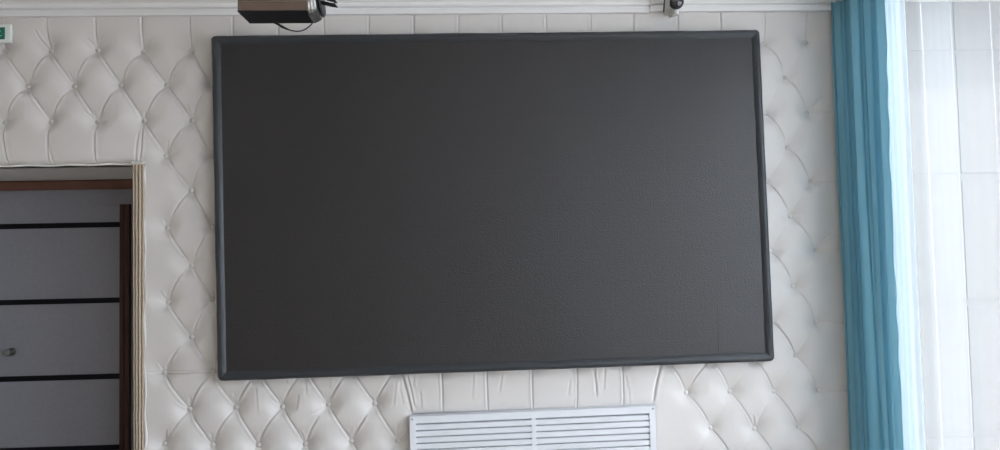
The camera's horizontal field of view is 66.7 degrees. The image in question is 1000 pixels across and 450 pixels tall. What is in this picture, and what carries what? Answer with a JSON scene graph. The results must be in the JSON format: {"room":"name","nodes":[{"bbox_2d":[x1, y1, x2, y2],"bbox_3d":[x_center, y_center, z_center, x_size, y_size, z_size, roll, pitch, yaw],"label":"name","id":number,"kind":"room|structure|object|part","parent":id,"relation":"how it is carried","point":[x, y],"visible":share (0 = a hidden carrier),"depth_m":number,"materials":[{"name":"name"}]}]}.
{"room":"conference room","nodes":[
{"label":"conference room","id":0,"kind":"room"},
{"bbox_2d":[0,11,849,449],"bbox_3d":[-1.044,0.122,4.441,6.704,3.400,0.228,-1,-3,-3],"label":"wall","id":1,"kind":"structure","parent":0,"point":[74,90],"depth_m":4.37,"materials":[{"name":"beige leather"}]},
{"bbox_2d":[0,24,11,42],"bbox_3d":[-2.942,-1.085,4.316,0.322,0.104,0.023,-1,-3,-3],"label":"sign","id":2,"kind":"object","parent":1,"relation":"attached to","point":[5,29],"visible":1,"depth_m":4.32,"materials":[{"name":"white plastic"}]},
{"bbox_2d":[0,165,132,180],"bbox_3d":[-2.854,0.725,4.750,1.728,2.300,0.904,-1,-3,-3],"label":"doorway","id":3,"kind":"structure","parent":1,"relation":"in","point":[104,172],"depth_m":4.74,"materials":[{"name":"grey paint"}]},
{"bbox_2d":[0,179,133,449],"bbox_3d":[-2.916,0.794,5.046,1.628,2.190,0.120,-1,-3,-3],"label":"door","id":4,"kind":"structure","parent":3,"relation":"attached to","point":[66,246],"depth_m":5.07,"materials":[{"name":"grey laminate"}]},
{"bbox_3d":[-3.233,0.839,5.006,0.052,0.052,0.072,-1,-3,-3],"label":"knob","id":5,"kind":"part","parent":4,"relation":"part of","materials":[{"name":"silver metal"}]},
{"bbox_3d":[-2.888,-0.181,5.130,1.528,0.108,0.046,-1,-3,-3],"label":"transom panel","id":6,"kind":"part","parent":4,"relation":"part of","materials":[{"name":"grey laminate"}]},
{"bbox_3d":[-2.284,0.870,5.108,0.363,2.018,0.046,-1,-3,-3],"label":"panel","id":7,"kind":"part","parent":4,"relation":"part of","materials":[{"name":"brown wood"}]},
{"bbox_2d":[0,161,146,449],"bbox_3d":[-2.789,0.751,4.275,1.615,2.201,0.109,-1,-3,-3],"label":"door frame","id":8,"kind":"structure","parent":1,"relation":"attached to","point":[138,167],"depth_m":4.28,"materials":[{"name":"white wood"}]},
{"bbox_2d":[0,0,841,17],"bbox_3d":[-1.662,-1.391,4.294,7.348,0.365,0.306,-1,-3,-3],"label":"crown molding","id":9,"kind":"structure","parent":1,"relation":"attached to","point":[8,8],"depth_m":4.41,"materials":[{"name":"white paint"}]},
{"bbox_2d":[211,30,773,380],"bbox_3d":[-0.032,-0.137,4.357,3.177,1.956,0.094,-1,-3,-3],"label":"wall screen","id":10,"kind":"object","parent":1,"relation":"attached to","point":[386,204],"visible":1,"depth_m":4.33,"materials":[{"name":"grey fabric"}]},
{"bbox_2d":[410,404,655,449],"bbox_3d":[0.194,1.365,4.347,1.399,0.628,0.097,-1,-3,-3],"label":"air vent","id":11,"kind":"object","parent":1,"relation":"in","point":[628,427],"visible":1,"depth_m":4.32,"materials":[{"name":"white plastic"}]},
{"bbox_3d":[-0.144,1.379,4.316,0.654,0.545,0.050,-1,-3,-3],"label":"louvre panel","id":12,"kind":"part","parent":11,"relation":"part of","materials":[{"name":"white plastic"}]},
{"bbox_3d":[0.533,1.357,4.348,0.652,0.545,0.050,-1,-3,-3],"label":"louvre panel","id":13,"kind":"part","parent":11,"relation":"part of","materials":[{"name":"white plastic"}]},
{"bbox_2d":[663,0,683,17],"bbox_3d":[0.988,-1.299,4.391,0.107,0.170,0.192,-1,-3,-3],"label":"security camera","id":14,"kind":"object","parent":1,"relation":"attached to","point":[671,8],"visible":1,"depth_m":4.37,"materials":[{"name":"grey plastic"}]},
{"bbox_3d":[-1.452,-1.808,0.858,7.770,0.150,9.050,-1,-3,-3],"label":"ceiling","id":15,"kind":"structure","parent":0,"visible":0},
{"bbox_2d":[237,0,337,31],"bbox_3d":[-0.973,-1.254,3.447,0.469,0.744,0.201,-1,-3,-3],"label":"projector","id":16,"kind":"object","parent":15,"relation":"hanging from","point":[276,12],"visible":1,"depth_m":3.37,"materials":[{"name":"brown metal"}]},
{"bbox_3d":[-1.004,-0.941,3.433,0.302,0.014,0.194,-1,-3,-3],"label":"under plate","id":17,"kind":"part","parent":16,"relation":"part of","materials":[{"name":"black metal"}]},
{"bbox_3d":[-0.774,-0.992,3.411,0.082,0.026,0.060,-1,-3,-3],"label":"barn door","id":18,"kind":"part","parent":16,"relation":"part of","materials":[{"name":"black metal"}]},
{"bbox_3d":[2.424,-0.126,0.542,0.120,3.400,8.030,-1,-3,-3],"label":"wall","id":19,"kind":"structure","parent":0,"visible":0},
{"bbox_3d":[2.248,-1.716,0.768,0.150,0.047,7.550,-1,-3,-3],"label":"rail","id":20,"kind":"object","parent":19,"relation":"attached to","visible":0},
{"bbox_2d":[831,0,903,449],"bbox_3d":[2.061,0.103,4.225,0.095,3.250,0.499,-1,-3,-6],"label":"curtain","id":21,"kind":"object","parent":20,"relation":"hanging from","point":[859,32],"visible":1,"depth_m":4.23,"materials":[{"name":"teal fabric"}]},
{"bbox_2d":[885,0,925,449],"bbox_3d":[2.205,0.025,2.565,0.042,3.250,3.300,-1,-3,-3],"label":"sheer curtain","id":22,"kind":"object","parent":20,"relation":"hanging from","point":[905,257],"visible":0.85,"depth_m":4.03,"materials":[{"name":"white fabric"}]},
{"label":"outside","id":23,"kind":"structure","parent":0,"visible":0},
{"bbox_3d":[12.827,2.013,-4.368,20.125,0.250,21.500,-1,-3,-3],"label":"ground","id":24,"kind":"structure","parent":23,"visible":0},
{"bbox_2d":[905,0,999,449],"bbox_3d":[5.432,-0.181,5.699,6.300,5.350,0.950,-1,-3,-3],"label":"window blind","id":25,"kind":"object","parent":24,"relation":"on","point":[953,46],"visible":0.52,"depth_m":5.79,"materials":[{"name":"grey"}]}
]}

